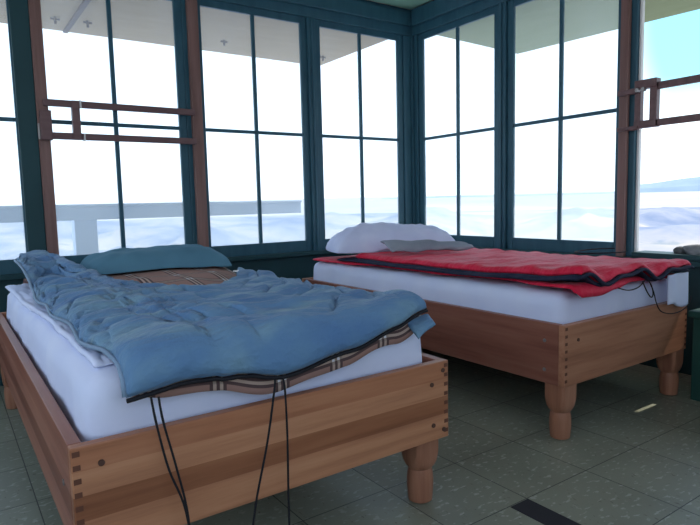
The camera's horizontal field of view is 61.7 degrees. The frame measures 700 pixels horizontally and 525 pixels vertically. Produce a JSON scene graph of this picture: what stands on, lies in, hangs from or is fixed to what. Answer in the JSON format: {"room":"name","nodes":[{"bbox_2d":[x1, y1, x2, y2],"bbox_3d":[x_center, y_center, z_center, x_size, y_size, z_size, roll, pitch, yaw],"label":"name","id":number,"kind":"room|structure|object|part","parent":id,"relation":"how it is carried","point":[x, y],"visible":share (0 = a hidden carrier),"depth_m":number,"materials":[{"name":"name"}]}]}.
{"room":"lookout cabin bedroom","nodes":[
{"label":"lookout cabin bedroom","id":0,"kind":"room"},
{"bbox_2d":[0,253,359,385],"bbox_3d":[-1.276,0.302,3.398,4.480,0.555,0.100,-5,7,-35],"label":"wall","id":1,"kind":"structure","parent":0,"point":[296,267],"depth_m":3.88,"materials":[{"name":"green paint"}]},
{"bbox_2d":[0,0,27,274],"bbox_3d":[-1.972,-0.686,2.779,0.770,1.551,0.024,-5,7,-35],"label":"window","id":2,"kind":"structure","parent":1,"relation":"in","point":[9,266],"depth_m":2.98,"materials":[{"name":"teal paint"}]},
{"bbox_2d":[8,0,46,251],"bbox_3d":[-1.640,-0.716,2.981,0.087,1.542,0.022,-5,7,-35],"label":"window frame","id":3,"kind":"structure","parent":1,"relation":"attached to","point":[18,9],"depth_m":2.97,"materials":[{"name":"green paint"}]},
{"bbox_2d":[28,0,58,253],"bbox_3d":[-1.580,-0.721,3.018,0.055,1.542,0.030,-5,7,-35],"label":"trim","id":4,"kind":"structure","parent":1,"relation":"attached to","point":[34,6],"depth_m":3.01,"materials":[{"name":"brown wood"}]},
{"bbox_2d":[37,99,196,144],"bbox_3d":[-1.246,-0.760,3.204,0.826,0.211,0.042,-5,7,-35],"label":"bar","id":5,"kind":"object","parent":1,"relation":"attached to","point":[45,132],"visible":1,"depth_m":3.12,"materials":[{"name":"brown wood"}]},
{"bbox_3d":[-1.585,-0.668,2.988,0.010,0.080,0.020,-5,7,-35],"label":"bracket plate","id":6,"kind":"part","parent":5,"relation":"part of","materials":[{"name":"silver metal"}]},
{"bbox_2d":[52,0,192,263],"bbox_3d":[-1.288,-0.751,3.253,0.782,1.551,0.024,-5,7,-35],"label":"window","id":7,"kind":"structure","parent":1,"relation":"in","point":[176,4],"depth_m":3.39,"materials":[{"name":"teal paint"}]},
{"bbox_2d":[0,0,82,30],"bbox_3d":[-2.656,-1.446,2.927,2.393,0.076,0.955,-5,7,-35],"label":"window shutter","id":8,"kind":"object","parent":7,"relation":"attached to","point":[55,14],"visible":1,"depth_m":3.60,"materials":[{"name":"grey wood"}]},
{"bbox_2d":[63,0,173,45],"bbox_3d":[-1.337,-1.556,3.695,0.734,0.076,0.947,-5,7,-35],"label":"window shutter","id":9,"kind":"object","parent":7,"relation":"attached to","point":[151,21],"depth_m":3.79,"materials":[{"name":"grey wood"}]},
{"bbox_2d":[0,250,332,280],"bbox_3d":[-1.259,0.030,3.297,4.235,0.027,0.045,-5,7,-35],"label":"trim","id":10,"kind":"structure","parent":1,"relation":"attached to","point":[4,277],"depth_m":3.75,"materials":[{"name":"green paint"}]},
{"bbox_2d":[181,0,196,243],"bbox_3d":[-0.941,-0.785,3.497,0.068,1.542,0.032,-5,7,-35],"label":"trim","id":11,"kind":"structure","parent":1,"relation":"attached to","point":[183,7],"depth_m":3.47,"materials":[{"name":"teal paint"}]},
{"bbox_2d":[185,0,208,246],"bbox_3d":[-0.906,-0.785,3.484,0.063,1.542,0.030,-5,7,-35],"label":"trim","id":12,"kind":"structure","parent":1,"relation":"attached to","point":[191,5],"depth_m":3.47,"materials":[{"name":"brown wood"}]},
{"bbox_2d":[197,0,312,256],"bbox_3d":[-0.595,-0.817,3.732,0.769,1.551,0.024,-5,7,-35],"label":"window","id":13,"kind":"structure","parent":1,"relation":"in","point":[260,248],"depth_m":3.77,"materials":[{"name":"teal paint"}]},
{"bbox_2d":[200,6,299,62],"bbox_3d":[-0.657,-1.620,4.161,1.196,0.076,0.938,-5,7,-35],"label":"window shutter","id":14,"kind":"object","parent":13,"relation":"attached to","point":[227,32],"depth_m":4.21,"materials":[{"name":"grey wood"}]},
{"bbox_2d":[306,17,320,250],"bbox_3d":[-0.252,-0.849,3.963,0.060,1.542,0.050,-5,7,-35],"label":"trim","id":15,"kind":"structure","parent":1,"relation":"attached to","point":[308,20],"depth_m":3.94,"materials":[{"name":"teal paint"}]},
{"bbox_2d":[315,19,403,249],"bbox_3d":[0.082,-0.881,4.201,0.763,1.551,0.024,-5,7,-35],"label":"window","id":16,"kind":"structure","parent":1,"relation":"in","point":[359,31],"depth_m":4.18,"materials":[{"name":"teal paint"}]},
{"bbox_2d":[319,27,387,64],"bbox_3d":[-0.219,-1.658,4.433,0.584,0.076,0.887,-5,7,-35],"label":"window shutter","id":17,"kind":"object","parent":16,"relation":"attached to","point":[334,44],"depth_m":4.47,"materials":[{"name":"grey wood"}]},
{"bbox_2d":[402,35,419,223],"bbox_3d":[0.465,-0.907,4.429,0.128,1.557,0.097,-5,7,-35],"label":"trim","id":18,"kind":"structure","parent":1,"relation":"attached to","point":[410,57],"depth_m":4.41,"materials":[{"name":"teal paint"}]},
{"bbox_2d":[213,0,411,35],"bbox_3d":[-1.294,-1.621,3.113,4.225,0.096,0.035,-5,7,-35],"label":"trim","id":19,"kind":"structure","parent":0,"point":[347,7],"depth_m":4.04,"materials":[{"name":"teal paint"}]},
{"bbox_2d":[0,348,699,524],"bbox_3d":[-0.015,0.791,1.643,4.480,0.120,4.480,-5,7,-35],"label":"floor","id":20,"kind":"structure","parent":0,"point":[631,454],"depth_m":1.95,"materials":[{"name":"tile"}]},
{"bbox_2d":[0,312,447,524],"bbox_3d":[-0.656,0.471,2.189,1.002,0.436,1.869,-5,7,-35],"label":"frame","id":21,"kind":"object","parent":20,"relation":"on","point":[124,478],"visible":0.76,"depth_m":1.38,"materials":[{"name":"brown wood"}]},
{"bbox_3d":[-1.533,0.537,2.667,0.086,0.250,0.086,-5,7,-35],"label":"leg","id":22,"kind":"part","parent":21,"relation":"part of","materials":[{"name":"brown wood"}]},
{"bbox_3d":[-1.058,0.405,1.904,0.026,0.227,1.814,-5,7,-35],"label":"rail","id":23,"kind":"part","parent":21,"relation":"part of","materials":[{"name":"brown wood"}]},
{"bbox_2d":[5,283,421,441],"bbox_3d":[-0.658,0.271,2.169,0.935,0.310,1.775,-5,7,-35],"label":"mattress","id":24,"kind":"object","parent":21,"relation":"on","point":[83,382],"visible":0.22,"depth_m":1.38,"materials":[{"name":"white fabric"}]},
{"bbox_2d":[14,250,435,524],"bbox_3d":[-0.640,0.332,2.156,0.889,0.711,1.908,-5,7,-35],"label":"sleeping bag","id":25,"kind":"object","parent":24,"relation":"on","point":[166,332],"visible":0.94,"depth_m":1.44,"materials":[{"name":"blue fabric"}]},
{"bbox_2d":[80,244,231,273],"bbox_3d":[-0.906,-0.023,2.723,0.648,0.109,0.404,-5,7,-35],"label":"pillow","id":26,"kind":"object","parent":25,"relation":"on","point":[119,260],"visible":0.97,"depth_m":2.59,"materials":[{"name":"teal fabric"}]},
{"bbox_3d":[-0.358,0.522,1.216,0.080,0.512,0.015,-4,6,-25],"label":"tie cord","id":27,"kind":"part","parent":25,"relation":"part of","materials":[{"name":"black fabric"}]},
{"bbox_3d":[-0.354,0.523,1.218,0.060,0.509,0.014,-3,6,-18],"label":"tie cord","id":28,"kind":"part","parent":25,"relation":"part of","materials":[{"name":"black fabric"}]},
{"bbox_3d":[-0.197,0.511,1.329,0.095,0.502,0.011,-7,8,-45],"label":"tie cord","id":29,"kind":"part","parent":25,"relation":"part of","materials":[{"name":"black fabric"}]},
{"bbox_3d":[-0.146,0.507,1.369,0.010,0.499,0.017,-5,7,-35],"label":"tie cord","id":30,"kind":"part","parent":25,"relation":"part of","materials":[{"name":"black fabric"}]},
{"bbox_3d":[0.209,0.588,1.757,0.086,0.250,0.086,-5,7,-35],"label":"leg","id":31,"kind":"part","parent":21,"relation":"part of","materials":[{"name":"brown wood"}]},
{"bbox_3d":[-0.259,0.329,2.456,0.026,0.227,1.814,-5,7,-35],"label":"rail","id":32,"kind":"part","parent":21,"relation":"part of","materials":[{"name":"brown wood"}]},
{"bbox_2d":[302,277,686,439],"bbox_3d":[0.604,0.345,3.125,0.890,0.436,1.863,-5,7,-35],"label":"frame","id":33,"kind":"object","parent":20,"relation":"on","point":[561,356],"visible":0.59,"depth_m":2.32,"materials":[{"name":"brown wood"}]},
{"bbox_3d":[0.248,0.275,2.872,0.026,0.227,1.808,-5,7,-35],"label":"rail","id":34,"kind":"part","parent":33,"relation":"part of","materials":[{"name":"brown wood"}]},
{"bbox_2d":[313,261,687,323],"bbox_3d":[0.619,0.154,3.079,0.827,0.296,1.852,-5,7,-35],"label":"mattress","id":35,"kind":"object","parent":33,"relation":"on","point":[549,304],"visible":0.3,"depth_m":2.48,"materials":[{"name":"white fabric"}]},
{"bbox_2d":[313,239,693,313],"bbox_3d":[0.634,0.025,3.054,0.828,0.294,1.829,-5,7,-35],"label":"sleeping bag","id":36,"kind":"object","parent":35,"relation":"on","point":[585,275],"visible":1,"depth_m":2.54,"materials":[{"name":"red fabric"}]},
{"bbox_2d":[326,222,454,253],"bbox_3d":[0.242,-0.156,3.504,0.760,0.179,0.442,-2,6,-11],"label":"pillow","id":37,"kind":"object","parent":36,"relation":"on","point":[363,237],"visible":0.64,"depth_m":3.33,"materials":[{"name":"white fabric"}]},
{"bbox_3d":[0.785,0.530,2.189,0.086,0.250,0.086,-5,7,-35],"label":"leg","id":38,"kind":"part","parent":33,"relation":"part of","materials":[{"name":"brown wood"}]},
{"bbox_3d":[1.438,0.468,2.641,0.086,0.250,0.086,-5,7,-35],"label":"leg","id":39,"kind":"part","parent":33,"relation":"part of","materials":[{"name":"brown wood"}]},
{"bbox_2d":[511,499,580,524],"bbox_3d":[0.626,0.725,1.549,0.078,0.001,0.443,-5,7,-35],"label":"floor patch","id":40,"kind":"structure","parent":20,"relation":"on","point":[528,507],"depth_m":1.66,"materials":[{"name":"grey"}]},
{"bbox_2d":[688,308,699,401],"bbox_3d":[1.949,0.432,2.161,0.347,0.395,1.200,-5,7,-35],"label":"storage chest","id":41,"kind":"object","parent":20,"relation":"on","point":[695,314],"visible":1,"depth_m":2.53,"materials":[{"name":"green paint"}]},
{"bbox_3d":[1.945,0.251,2.142,0.347,0.030,1.200,-5,7,-35],"label":"lid","id":42,"kind":"part","parent":41,"relation":"part of","materials":[{"name":"green paint"}]},
{"bbox_2d":[368,0,432,9],"bbox_3d":[-0.072,-1.615,1.396,4.480,0.120,4.480,-5,7,-35],"label":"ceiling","id":43,"kind":"structure","parent":0,"point":[368,0],"depth_m":4.23,"materials":[{"name":"paint"}]},
{"bbox_2d":[411,0,480,25],"bbox_3d":[1.671,-1.646,2.580,0.035,0.113,4.225,-5,7,-35],"label":"trim","id":44,"kind":"structure","parent":43,"relation":"attached to","point":[434,9],"depth_m":4.09,"materials":[{"name":"teal paint"}]},
{"bbox_2d":[370,0,430,8],"bbox_3d":[-1.218,-1.684,2.989,4.220,0.014,0.244,-5,7,-35],"label":"ceiling","id":45,"kind":"structure","parent":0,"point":[409,4],"depth_m":4.13,"materials":[{"name":"green paint"}]},
{"bbox_2d":[412,0,510,35],"bbox_3d":[1.725,-1.631,2.640,0.120,0.188,4.260,-5,7,-35],"label":"trim","id":46,"kind":"structure","parent":0,"point":[482,5],"depth_m":3.98,"materials":[{"name":"teal paint"}]},
{"bbox_2d":[438,15,493,47],"label":"window shutter","id":47,"kind":"object","parent":46,"relation":"attached to","point":[480,32],"depth_m":4.31,"materials":[{"name":"green wood"}]},
{"bbox_2d":[516,0,559,53],"label":"window shutter","id":48,"kind":"object","parent":46,"relation":"attached to","point":[537,24],"depth_m":4.10,"materials":[{"name":"green wood"}]},
{"bbox_2d":[564,0,618,41],"label":"window shutter","id":49,"kind":"object","parent":46,"relation":"attached to","point":[583,18],"depth_m":3.92,"materials":[{"name":"green wood"}]},
{"bbox_2d":[645,0,699,21],"label":"window shutter","id":50,"kind":"object","parent":46,"relation":"attached to","point":[654,9],"depth_m":3.70,"materials":[{"name":"green wood"}]},
{"bbox_2d":[639,266,699,374],"bbox_3d":[1.802,0.289,2.810,0.100,0.555,4.380,-5,7,-35],"label":"wall","id":51,"kind":"structure","parent":0,"point":[694,274],"depth_m":2.90,"materials":[{"name":"green paint"}]},
{"bbox_2d":[418,6,497,247],"bbox_3d":[0.751,-0.887,4.099,0.024,1.551,0.772,-5,7,-35],"label":"window","id":52,"kind":"structure","parent":51,"relation":"in","point":[476,241],"depth_m":4.07,"materials":[{"name":"teal paint"}]},
{"bbox_2d":[498,2,507,248],"bbox_3d":[0.986,-0.858,3.755,0.050,1.542,0.063,-5,7,-35],"label":"trim","id":53,"kind":"structure","parent":51,"relation":"attached to","point":[504,4],"depth_m":3.73,"materials":[{"name":"teal paint"}]},
{"bbox_2d":[507,0,620,255],"bbox_3d":[1.231,-0.828,3.414,0.024,1.551,0.780,-5,7,-35],"label":"window","id":54,"kind":"structure","parent":51,"relation":"in","point":[553,245],"depth_m":3.48,"materials":[{"name":"teal paint"}]},
{"bbox_2d":[474,247,699,267],"bbox_3d":[1.707,0.012,2.781,0.045,0.027,4.280,-5,7,-35],"label":"trim","id":55,"kind":"structure","parent":51,"relation":"attached to","point":[693,263],"depth_m":3.38,"materials":[{"name":"green paint"}]},
{"bbox_2d":[616,0,631,256],"bbox_3d":[1.437,-0.799,3.073,0.030,1.542,0.044,-5,7,-35],"label":"trim","id":56,"kind":"structure","parent":51,"relation":"attached to","point":[626,5],"depth_m":3.07,"materials":[{"name":"brown wood"}]},
{"bbox_2d":[626,0,640,256],"bbox_3d":[1.475,-0.799,3.073,0.032,1.542,0.060,-5,7,-35],"label":"trim","id":57,"kind":"structure","parent":51,"relation":"attached to","point":[635,25],"depth_m":3.07,"materials":[{"name":"teal paint"}]},
{"bbox_2d":[634,0,644,251],"bbox_3d":[1.510,-0.798,3.052,0.025,1.542,0.014,-5,7,-35],"label":"trim","id":58,"kind":"structure","parent":51,"relation":"attached to","point":[642,2],"depth_m":3.07,"materials":[{"name":"white paint"}]},
{"bbox_2d":[617,74,699,131],"bbox_3d":[1.635,-0.771,2.707,0.065,0.243,0.830,-5,7,-35],"label":"bar","id":59,"kind":"object","parent":51,"relation":"attached to","point":[655,84],"visible":1,"depth_m":2.89,"materials":[{"name":"brown wood"}]},
{"bbox_3d":[1.421,-0.867,2.989,0.022,0.027,0.110,-5,7,-35],"label":"arm","id":60,"kind":"part","parent":59,"relation":"part of"},
{"bbox_3d":[1.425,-0.685,3.007,0.022,0.020,0.110,-5,7,-35],"label":"arm","id":61,"kind":"part","parent":59,"relation":"part of"},
{"bbox_3d":[1.464,-0.799,2.969,0.035,0.227,0.030,-5,7,-35],"label":"frame post","id":62,"kind":"part","parent":59,"relation":"part of","materials":[{"name":"brown wood"}]},
{"bbox_3d":[1.485,-0.891,2.925,0.045,0.043,0.112,-5,7,-35],"label":"frame","id":63,"kind":"part","parent":59,"relation":"part of","materials":[{"name":"brown wood"}]},
{"bbox_3d":[1.509,-0.785,2.905,0.035,0.214,0.036,-5,7,-35],"label":"frame post","id":64,"kind":"part","parent":59,"relation":"part of","materials":[{"name":"brown wood"}]},
{"bbox_2d":[632,250,699,261],"bbox_3d":[1.747,-0.021,2.820,0.130,0.028,0.743,-5,7,-35],"label":"trim","id":65,"kind":"structure","parent":51,"relation":"attached to","point":[639,254],"depth_m":2.96,"materials":[{"name":"green paint"}]},
{"bbox_2d":[673,246,685,253],"bbox_3d":[1.654,-0.060,2.941,0.051,0.042,0.060,-2,6,-10],"label":"stone","id":66,"kind":"object","parent":65,"relation":"on","point":[678,250],"visible":0.76,"depth_m":2.92,"materials":[{"name":"grey stone"}]},
{"bbox_2d":[683,244,699,254],"bbox_3d":[1.708,-0.060,2.870,0.100,0.058,0.157,-5,7,-35],"label":"stone","id":67,"kind":"object","parent":65,"relation":"on","point":[694,249],"visible":0.81,"depth_m":2.86,"materials":[{"name":"grey stone"}]},
{"label":"outside","id":68,"kind":"structure","parent":0,"visible":0},
{"bbox_2d":[382,177,699,198],"bbox_3d":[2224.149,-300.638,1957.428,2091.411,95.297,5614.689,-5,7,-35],"label":"hills","id":69,"kind":"structure","parent":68,"point":[693,183],"depth_m":2790.00,"materials":[{"name":"white snow"}]},
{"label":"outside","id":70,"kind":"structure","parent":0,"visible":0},
{"bbox_2d":[0,191,699,220],"bbox_3d":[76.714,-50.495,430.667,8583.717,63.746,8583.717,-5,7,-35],"label":"ground","id":71,"kind":"structure","parent":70,"point":[535,201],"depth_m":1904.94,"materials":[{"name":"white snow"}]},
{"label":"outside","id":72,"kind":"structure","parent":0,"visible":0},
{"bbox_2d":[0,207,699,259],"bbox_3d":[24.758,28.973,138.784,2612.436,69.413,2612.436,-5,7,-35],"label":"ground","id":73,"kind":"structure","parent":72,"point":[666,229],"depth_m":929.30,"materials":[{"name":"white snow"}]},
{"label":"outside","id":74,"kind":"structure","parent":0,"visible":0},
{"bbox_3d":[-0.007,0.832,1.682,6.730,0.110,6.730,-5,7,-35],"label":"deck","id":75,"kind":"object","parent":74,"visible":0},
{"bbox_2d":[0,200,301,254],"bbox_3d":[-2.454,0.128,3.809,4.880,0.975,0.175,-5,7,-35],"label":"railing","id":76,"kind":"object","parent":75,"relation":"on","point":[83,218],"visible":0.7,"depth_m":4.21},
{"bbox_3d":[-1.895,0.081,4.236,0.150,0.955,0.110,-5,7,-35],"label":"post","id":77,"kind":"part","parent":76,"relation":"part of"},
{"bbox_3d":[-2.437,-0.289,3.727,4.880,0.090,0.050,-5,7,-35],"label":"rail","id":78,"kind":"part","parent":76,"relation":"part of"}
]}

